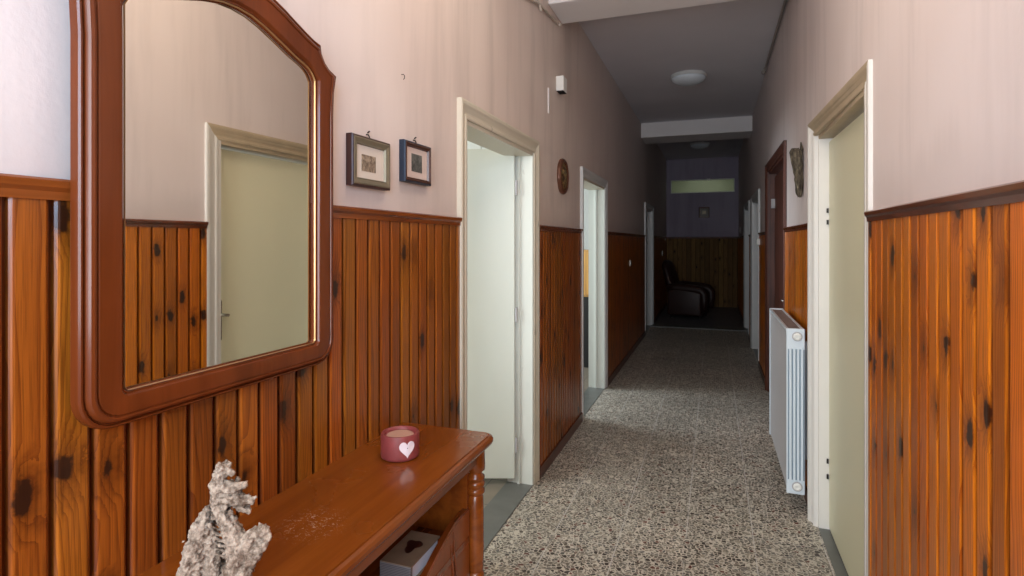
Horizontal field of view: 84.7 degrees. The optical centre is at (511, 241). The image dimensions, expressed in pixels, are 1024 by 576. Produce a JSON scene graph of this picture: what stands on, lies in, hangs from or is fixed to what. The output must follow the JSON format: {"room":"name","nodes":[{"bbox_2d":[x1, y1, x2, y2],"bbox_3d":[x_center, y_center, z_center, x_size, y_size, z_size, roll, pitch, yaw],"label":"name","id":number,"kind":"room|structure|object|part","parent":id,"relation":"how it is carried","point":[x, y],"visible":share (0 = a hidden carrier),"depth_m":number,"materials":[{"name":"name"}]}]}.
{"room":"home hallway","nodes":[
{"label":"home hallway","id":0,"kind":"room"},
{"bbox_2d":[0,0,666,236],"bbox_3d":[1.010,-0.250,6.146,0.150,3.500,15.450,0,0,20],"label":"wall","id":1,"kind":"structure","parent":0,"point":[503,57],"depth_m":2.26,"materials":[{"name":"paint"}]},
{"bbox_2d":[69,0,335,429],"bbox_3d":[-0.620,-0.138,1.264,0.029,0.942,0.703,0,0,20],"label":"wall mirror","id":2,"kind":"object","parent":1,"relation":"attached to","point":[201,149],"visible":1,"depth_m":1.17,"materials":[{"name":"brown wood"}]},
{"bbox_2d":[0,197,459,575],"bbox_3d":[-0.878,0.708,0.645,0.011,1.585,3.820,0,0,20],"label":"wainscoting","id":3,"kind":"structure","parent":1,"relation":"attached to","point":[76,499],"depth_m":1.16,"materials":[{"name":"brown wood"}]},
{"bbox_2d":[0,173,461,225],"bbox_3d":[-0.873,-0.087,0.643,0.027,0.036,3.820,0,0,20],"label":"cap","id":4,"kind":"object","parent":1,"relation":"attached to","point":[11,185],"visible":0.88,"depth_m":0.95,"materials":[{"name":"brown wood"}]},
{"bbox_2d":[346,131,389,190],"bbox_3d":[-0.456,-0.264,1.803,0.026,0.184,0.212,0,0,20],"label":"framed picture","id":5,"kind":"object","parent":1,"relation":"attached to","point":[367,159],"visible":1,"depth_m":1.78,"materials":[{"name":"wood"}]},
{"bbox_2d":[362,154,375,172],"bbox_3d":[-0.457,-0.248,1.794,0.001,0.052,0.077,0,0,20],"label":"print","id":6,"kind":"object","parent":5,"relation":"attached to","point":[368,160],"depth_m":1.80},
{"bbox_2d":[399,137,430,185],"bbox_3d":[-0.355,-0.301,2.084,0.026,0.175,0.197,0,0,20],"label":"framed picture","id":7,"kind":"object","parent":1,"relation":"attached to","point":[414,158],"visible":1,"depth_m":2.07,"materials":[{"name":"wood"}]},
{"bbox_2d":[411,153,421,172],"bbox_3d":[-0.353,-0.289,2.084,0.001,0.065,0.077,0,0,20],"label":"print","id":8,"kind":"object","parent":7,"relation":"attached to","point":[416,158],"depth_m":2.08},
{"bbox_3d":[-0.348,-0.288,2.082,0.012,0.137,0.185,0,0,20],"label":"frame","id":9,"kind":"part","parent":7,"relation":"part of","materials":[{"name":"brown wood"}]},
{"bbox_2d":[457,97,539,550],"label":"door","id":10,"kind":"structure","parent":1,"relation":"in","point":[498,185],"depth_m":3.45,"materials":[{"name":"paint"}]},
{"bbox_2d":[530,0,561,25],"bbox_3d":[0.206,-1.494,3.634,0.040,0.144,0.783,0,0,20],"label":"conduit pipe","id":11,"kind":"object","parent":1,"relation":"attached to","point":[537,2],"visible":1,"depth_m":3.63,"materials":[{"name":"white plastic"}]},
{"bbox_2d":[548,88,549,112],"bbox_3d":[0.247,-0.951,3.792,0.006,0.169,0.025,0,0,20],"label":"strip","id":12,"kind":"object","parent":1,"relation":"attached to","point":[548,88],"visible":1,"depth_m":3.78,"materials":[{"name":"paint"}]},
{"bbox_2d":[540,231,581,464],"bbox_3d":[0.370,0.708,4.117,0.011,1.585,1.220,0,0,20],"label":"panelling","id":13,"kind":"object","parent":1,"relation":"attached to","point":[560,252],"depth_m":3.99,"materials":[{"name":"brown wood"}]},
{"bbox_2d":[540,412,582,478],"bbox_3d":[0.373,1.462,4.116,0.024,0.075,1.220,0,0,20],"label":"baseboard","id":14,"kind":"structure","parent":1,"relation":"attached to","point":[551,457],"depth_m":3.98,"materials":[{"name":"brown wood"}]},
{"bbox_2d":[540,225,582,232],"bbox_3d":[0.375,-0.087,4.116,0.027,0.036,1.220,0,0,20],"label":"cap","id":15,"kind":"object","parent":1,"relation":"attached to","point":[542,227],"visible":0.91,"depth_m":3.99,"materials":[{"name":"brown wood"}]},
{"bbox_2d":[556,75,566,93],"bbox_3d":[0.354,-1.118,4.017,0.055,0.108,0.100,0,0,20],"label":"fire alarm","id":16,"kind":"object","parent":1,"relation":"attached to","point":[561,81],"visible":1,"depth_m":3.98,"materials":[{"name":"white plastic"}]},
{"bbox_2d":[557,158,568,194],"bbox_3d":[0.378,-0.476,4.115,0.033,0.262,0.258,0,0,20],"label":"oval plaque","id":17,"kind":"object","parent":1,"relation":"attached to","point":[562,168],"visible":1,"depth_m":4.07,"materials":[{"name":"brown wood"}]},
{"bbox_2d":[580,166,607,418],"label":"door","id":18,"kind":"structure","parent":1,"relation":"in","point":[597,186],"depth_m":5.73,"materials":[{"name":"paint"}]},
{"bbox_2d":[608,235,644,377],"bbox_3d":[1.554,0.708,7.411,0.011,1.585,3.400,0,0,20],"label":"panelling","id":19,"kind":"object","parent":1,"relation":"attached to","point":[626,283],"depth_m":6.93,"materials":[{"name":"brown wood"}]},
{"bbox_2d":[608,330,645,385],"bbox_3d":[1.557,1.462,7.410,0.024,0.075,3.400,0,0,20],"label":"baseboard","id":20,"kind":"structure","parent":1,"relation":"attached to","point":[618,368],"depth_m":6.92,"materials":[{"name":"brown wood"}]},
{"bbox_2d":[608,231,645,236],"bbox_3d":[1.559,-0.087,7.410,0.027,0.036,3.400,0,0,20],"label":"cap","id":21,"kind":"object","parent":1,"relation":"attached to","point":[609,232],"visible":0.91,"depth_m":6.90,"materials":[{"name":"brown wood"}]},
{"bbox_2d":[548,0,735,23],"bbox_3d":[1.046,-1.715,3.699,1.573,0.230,0.370,0,0,20],"label":"beam","id":22,"kind":"structure","parent":1,"relation":"attached to","point":[567,11],"depth_m":3.84,"materials":[{"name":"paint"}]},
{"bbox_2d":[644,202,653,331],"bbox_3d":[2.265,0.447,9.600,0.196,2.147,1.200,0,0,20],"label":"door","id":23,"kind":"structure","parent":1,"relation":"in","point":[648,209],"depth_m":10.05,"materials":[{"name":"wood"}]},
{"bbox_2d":[654,238,666,317],"bbox_3d":[3.093,0.708,11.693,0.011,1.585,3.300,0,0,20],"label":"panelling","id":24,"kind":"structure","parent":1,"relation":"attached to","point":[660,290],"depth_m":11.38,"materials":[{"name":"brown wood"}]},
{"bbox_2d":[654,303,666,322],"bbox_3d":[3.096,1.462,11.692,0.024,0.075,3.300,0,0,20],"label":"baseboard","id":25,"kind":"structure","parent":1,"relation":"attached to","point":[665,305],"depth_m":11.39,"materials":[{"name":"brown wood"}]},
{"bbox_2d":[641,116,751,143],"bbox_3d":[2.821,-1.765,8.635,1.573,0.350,0.600,0,0,20],"label":"trim","id":26,"kind":"structure","parent":1,"relation":"attached to","point":[729,127],"depth_m":8.42,"materials":[{"name":"paint"}]},
{"bbox_2d":[483,478,506,507],"bbox_3d":[-1.730,1.550,3.172,2.997,0.099,3.600,0,0,20],"label":"floor","id":27,"kind":"structure","parent":0,"point":[492,486],"depth_m":3.43,"materials":[{"name":"tile"}]},
{"bbox_2d":[467,141,486,148],"bbox_3d":[-0.326,0.333,4.341,1.090,2.335,0.430,0,0,20],"label":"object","id":28,"kind":"object","parent":27,"relation":"on","point":[470,145],"visible":0.02,"depth_m":4.12,"materials":[{"name":"paint"}]},
{"bbox_2d":[584,189,588,248],"bbox_3d":[-0.138,-0.050,6.717,2.597,3.100,4.050,0,0,20],"label":"wall","id":29,"kind":"structure","parent":0,"point":[586,192],"depth_m":8.32,"materials":[{"name":"white paint"}]},
{"bbox_2d":[584,367,588,391],"bbox_3d":[-0.138,1.550,6.717,2.397,0.099,3.850,0,0,20],"label":"floor","id":30,"kind":"structure","parent":0,"point":[586,369],"depth_m":6.16,"materials":[{"name":"tile"}]},
{"bbox_2d":[584,249,588,366],"bbox_3d":[0.827,0.800,7.016,0.710,1.400,0.635,0,0,20],"label":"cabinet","id":31,"kind":"object","parent":30,"relation":"on","point":[586,251],"visible":0.02,"depth_m":6.69,"materials":[{"name":"wood"}]},
{"bbox_3d":[0.894,0.380,6.684,0.340,0.520,0.015,0,0,20],"label":"door","id":32,"kind":"part","parent":31,"relation":"part of","materials":[{"name":"beige wood"}]},
{"bbox_2d":[483,327,835,575],"bbox_3d":[1.195,1.550,4.113,1.573,0.100,11.750,0,0,20],"label":"floor","id":33,"kind":"structure","parent":0,"point":[674,469],"depth_m":3.43,"materials":[{"name":"stone"}]},
{"bbox_2d":[138,422,492,575],"bbox_3d":[-0.443,1.070,1.316,0.355,0.860,1.337,0,0,20],"label":"console table","id":34,"kind":"object","parent":33,"relation":"on","point":[343,518],"visible":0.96,"depth_m":1.46,"materials":[{"name":"brown wood"}]},
{"bbox_2d":[176,459,271,575],"bbox_3d":[-0.521,0.520,1.034,0.168,0.236,0.070,0,0,0],"label":"figurine","id":35,"kind":"object","parent":34,"relation":"on","point":[204,553],"visible":1,"depth_m":1.02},
{"bbox_2d":[381,426,418,461],"bbox_3d":[-0.334,0.603,1.677,0.113,0.073,0.113,0,0,20],"label":"candle","id":36,"kind":"object","parent":34,"relation":"on","point":[398,443],"visible":1,"depth_m":1.63,"materials":[{"name":"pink wax"}]},
{"bbox_2d":[380,530,439,575],"bbox_3d":[-0.297,0.925,1.652,0.100,0.051,0.178,0,0,20],"label":"box","id":37,"kind":"object","parent":34,"relation":"on","point":[410,556],"visible":0.88,"depth_m":1.62,"materials":[{"name":"beige cardboard"}]},
{"bbox_2d":[359,525,468,575],"bbox_3d":[-0.477,0.962,1.311,0.294,0.020,1.185,0,0,20],"label":"shelf","id":38,"kind":"object","parent":34,"relation":"attached to","point":[373,569],"depth_m":1.73,"materials":[{"name":"brown wood"}]},
{"bbox_3d":[-0.264,1.000,1.869,0.257,0.600,0.016,0,0,20],"label":"panel","id":39,"kind":"part","parent":34,"relation":"part of","materials":[{"name":"brown wood"}]},
{"bbox_3d":[-0.345,1.082,1.280,0.021,0.436,1.165,0,0,20],"label":"panel","id":40,"kind":"part","parent":34,"relation":"part of","materials":[{"name":"brown wood"}]},
{"bbox_3d":[-0.119,1.092,1.849,0.062,0.816,0.062,0,0,20],"label":"leg","id":41,"kind":"part","parent":34,"relation":"part of","materials":[{"name":"brown wood"}]},
{"bbox_2d":[651,323,746,330],"bbox_3d":[3.250,1.544,9.830,1.573,0.112,0.400,0,0,20],"label":"threshold strip","id":42,"kind":"object","parent":33,"relation":"on","point":[729,328],"visible":0.36,"depth_m":9.79,"materials":[{"name":"stone"}]},
{"bbox_2d":[579,0,787,159],"bbox_3d":[1.796,-1.915,5.784,1.573,0.210,15.300,0,0,20],"label":"ceiling","id":43,"kind":"structure","parent":0,"point":[730,41],"depth_m":5.53,"materials":[{"name":"paint"}]},
{"bbox_2d":[670,70,706,85],"bbox_3d":[1.918,-1.756,6.111,0.380,0.109,0.380,0,0,20],"label":"ceiling lamp","id":44,"kind":"object","parent":43,"relation":"attached to","point":[687,77],"visible":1,"depth_m":6.00,"materials":[{"name":"white glass"}]},
{"bbox_2d":[690,142,709,148],"bbox_3d":[3.677,-1.865,11.005,0.380,0.109,0.380,0,0,20],"label":"ceiling lamp","id":45,"kind":"object","parent":43,"relation":"attached to","point":[696,145],"visible":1,"depth_m":10.88,"materials":[{"name":"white glass"}]},
{"bbox_2d":[655,306,743,326],"bbox_3d":[3.850,1.548,11.501,1.573,0.104,3.150,0,0,20],"label":"floor","id":46,"kind":"structure","parent":0,"point":[716,316],"depth_m":10.92,"materials":[{"name":"grey carpet"}]},
{"bbox_2d":[662,260,714,318],"bbox_3d":[3.499,0.936,11.229,0.940,1.120,0.880,0,0,30],"label":"armchair","id":47,"kind":"object","parent":46,"relation":"on","point":[684,298],"visible":1,"depth_m":10.91,"materials":[{"name":"brown leather"}]},
{"bbox_3d":[3.246,0.786,11.374,0.355,0.820,0.620,0,0,30],"label":"backrest","id":48,"kind":"part","parent":47,"relation":"part of","materials":[{"name":"brown leather"}]},
{"bbox_3d":[3.397,1.125,10.885,0.776,0.623,0.180,0,0,30],"label":"arm","id":49,"kind":"part","parent":47,"relation":"part of","materials":[{"name":"brown leather"}]},
{"bbox_3d":[3.744,1.125,11.492,0.776,0.623,0.180,0,0,30],"label":"arm","id":50,"kind":"part","parent":47,"relation":"part of","materials":[{"name":"brown leather"}]},
{"bbox_2d":[667,157,737,236],"bbox_3d":[4.404,-0.250,13.039,1.573,3.500,0.120,0,0,20],"label":"wall","id":51,"kind":"structure","parent":0,"point":[683,220],"depth_m":12.98,"materials":[{"name":"paint"}]},
{"bbox_2d":[667,237,736,238],"bbox_3d":[4.378,-0.090,12.969,1.533,0.040,0.030,0,0,20],"label":"cap","id":52,"kind":"object","parent":51,"relation":"attached to","point":[668,237],"visible":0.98,"depth_m":13.01,"materials":[{"name":"brown wood"}]},
{"bbox_2d":[667,238,737,307],"bbox_3d":[4.380,0.703,12.975,1.549,1.595,0.007,0,0,20],"label":"panelling","id":53,"kind":"object","parent":51,"relation":"attached to","point":[712,261],"depth_m":12.90,"materials":[{"name":"brown wood"}]},
{"bbox_2d":[671,178,734,193],"bbox_3d":[4.396,-1.285,12.991,1.396,0.320,0.095,0,0,20],"label":"window","id":54,"kind":"structure","parent":51,"relation":"in","point":[727,184],"depth_m":12.99,"materials":[{"name":"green glass"}]},
{"bbox_2d":[699,207,709,217],"bbox_3d":[4.428,-0.696,12.954,0.240,0.302,0.024,0,0,20],"label":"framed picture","id":55,"kind":"object","parent":51,"relation":"attached to","point":[704,212],"visible":1,"depth_m":12.95,"materials":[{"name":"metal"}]},
{"bbox_2d":[738,0,1023,236],"bbox_3d":[2.632,-0.250,5.563,0.150,3.500,15.450,0,0,20],"label":"wall","id":56,"kind":"structure","parent":0,"point":[948,75],"depth_m":1.61,"materials":[{"name":"paint"}]},
{"bbox_2d":[737,304,743,324],"bbox_3d":[4.584,1.462,11.253,0.024,0.075,3.120,0,0,20],"label":"baseboard","id":57,"kind":"structure","parent":56,"relation":"attached to","point":[737,304],"depth_m":11.18,"materials":[{"name":"brown wood"}]},
{"bbox_2d":[738,238,743,319],"bbox_3d":[4.588,0.708,11.251,0.011,1.585,3.120,0,0,20],"label":"panelling","id":58,"kind":"structure","parent":56,"relation":"attached to","point":[740,240],"depth_m":10.99,"materials":[{"name":"brown wood"}]},
{"bbox_2d":[744,200,749,333],"bbox_3d":[3.917,0.445,9.176,0.196,2.150,1.240,0,0,20],"label":"door","id":59,"kind":"structure","parent":56,"relation":"in","point":[747,205],"depth_m":9.68,"materials":[{"name":"wood"}]},
{"bbox_2d":[749,237,749,334],"bbox_3d":[3.519,0.708,8.278,0.011,1.585,0.720,0,0,20],"label":"trim","id":60,"kind":"structure","parent":56,"relation":"attached to","point":[749,237],"depth_m":8.53,"materials":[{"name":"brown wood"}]},
{"bbox_2d":[750,189,759,360],"bbox_3d":[3.244,0.445,7.303,0.196,2.150,1.300,0,0,20],"label":"door","id":61,"kind":"structure","parent":56,"relation":"in","point":[755,198],"depth_m":7.84,"materials":[{"name":"wood"}]},
{"bbox_2d":[758,361,764,384],"bbox_3d":[2.768,1.462,6.199,0.024,0.075,1.100,0,0,20],"label":"baseboard","id":62,"kind":"structure","parent":56,"relation":"attached to","point":[759,365],"depth_m":6.24,"materials":[{"name":"brown wood"}]},
{"bbox_2d":[759,235,764,374],"bbox_3d":[2.771,0.708,6.198,0.011,1.585,1.100,0,0,20],"label":"panelling","id":63,"kind":"object","parent":56,"relation":"attached to","point":[762,237],"depth_m":6.23,"materials":[{"name":"brown wood"}]},
{"bbox_2d":[761,0,786,73],"bbox_3d":[1.748,-1.772,3.421,0.047,0.058,5.222,0,0,20],"label":"conduit pipe","id":64,"kind":"object","parent":56,"relation":"attached to","point":[763,71],"visible":1,"depth_m":4.85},
{"bbox_2d":[765,140,786,391],"bbox_3d":[2.398,0.375,4.951,0.196,2.290,1.500,0,0,20],"label":"door","id":65,"kind":"structure","parent":56,"relation":"in","point":[776,167],"depth_m":5.49,"materials":[{"name":"wood"}]},
{"bbox_3d":[2.582,-0.375,5.554,0.038,0.090,0.039,0,0,20],"label":"hinge plate","id":66,"kind":"part","parent":65,"relation":"part of","materials":[{"name":"silver metal"}]},
{"bbox_2d":[769,308,806,494],"bbox_3d":[1.752,0.988,3.569,0.133,1.021,1.095,0,0,20],"label":"radiator","id":67,"kind":"object","parent":56,"relation":"attached to","point":[787,343],"visible":1,"depth_m":3.18,"materials":[{"name":"metal"}]},
{"bbox_3d":[1.689,0.932,3.572,0.002,0.871,0.995,0,0,20],"label":"panel","id":68,"kind":"part","parent":67,"relation":"part of","materials":[{"name":"white metal"}]},
{"bbox_2d":[772,309,799,328],"bbox_3d":[1.723,0.489,3.548,0.062,0.008,0.964,0,0,20],"label":"grille","id":69,"kind":"object","parent":67,"relation":"attached to","point":[781,316],"depth_m":3.49,"materials":[{"name":"white metal"}]},
{"bbox_3d":[1.724,0.489,3.551,0.090,0.016,0.978,0,0,20],"label":"rail","id":70,"kind":"part","parent":67,"relation":"part of","materials":[{"name":"metal"}]},
{"bbox_2d":[783,223,806,231],"bbox_3d":[1.851,-0.087,3.652,0.027,0.036,1.315,0,0,20],"label":"cap","id":71,"kind":"object","parent":56,"relation":"attached to","point":[801,226],"visible":0.65,"depth_m":3.62,"materials":[{"name":"brown wood"}]},
{"bbox_2d":[785,230,806,485],"bbox_3d":[1.855,0.708,3.650,0.011,1.585,1.315,0,0,20],"label":"panelling","id":72,"kind":"object","parent":56,"relation":"attached to","point":[795,241],"depth_m":3.62,"materials":[{"name":"brown wood"}]},
{"bbox_2d":[789,142,803,197],"bbox_3d":[1.763,-0.442,3.479,0.079,0.341,0.080,0,0,-25],"label":"ornament","id":73,"kind":"object","parent":56,"relation":"attached to","point":[796,154],"visible":1,"depth_m":3.45,"materials":[{"name":"stone"}]},
{"bbox_2d":[803,484,806,503],"bbox_3d":[1.852,1.462,3.651,0.024,0.075,1.315,0,0,20],"label":"baseboard","id":74,"kind":"structure","parent":56,"relation":"attached to","point":[805,495],"depth_m":3.24,"materials":[{"name":"brown wood"}]},
{"bbox_2d":[807,59,872,575],"bbox_3d":[1.502,0.443,2.473,0.205,2.155,1.140,0,0,20],"label":"door","id":75,"kind":"structure","parent":56,"relation":"in","point":[840,136],"depth_m":2.65,"materials":[{"name":"beige wood"}]},
{"bbox_2d":[864,180,1023,221],"bbox_3d":[0.589,-0.087,0.142,0.027,0.036,3.865,0,0,20],"label":"cap","id":76,"kind":"object","parent":56,"relation":"attached to","point":[1013,192],"visible":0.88,"depth_m":1.22,"materials":[{"name":"brown wood"}]},
{"bbox_2d":[868,202,1023,575],"bbox_3d":[0.594,0.708,0.140,0.011,1.585,3.865,0,0,20],"label":"panelling","id":77,"kind":"structure","parent":56,"relation":"attached to","point":[946,289],"depth_m":1.31,"materials":[{"name":"brown wood"}]}
]}

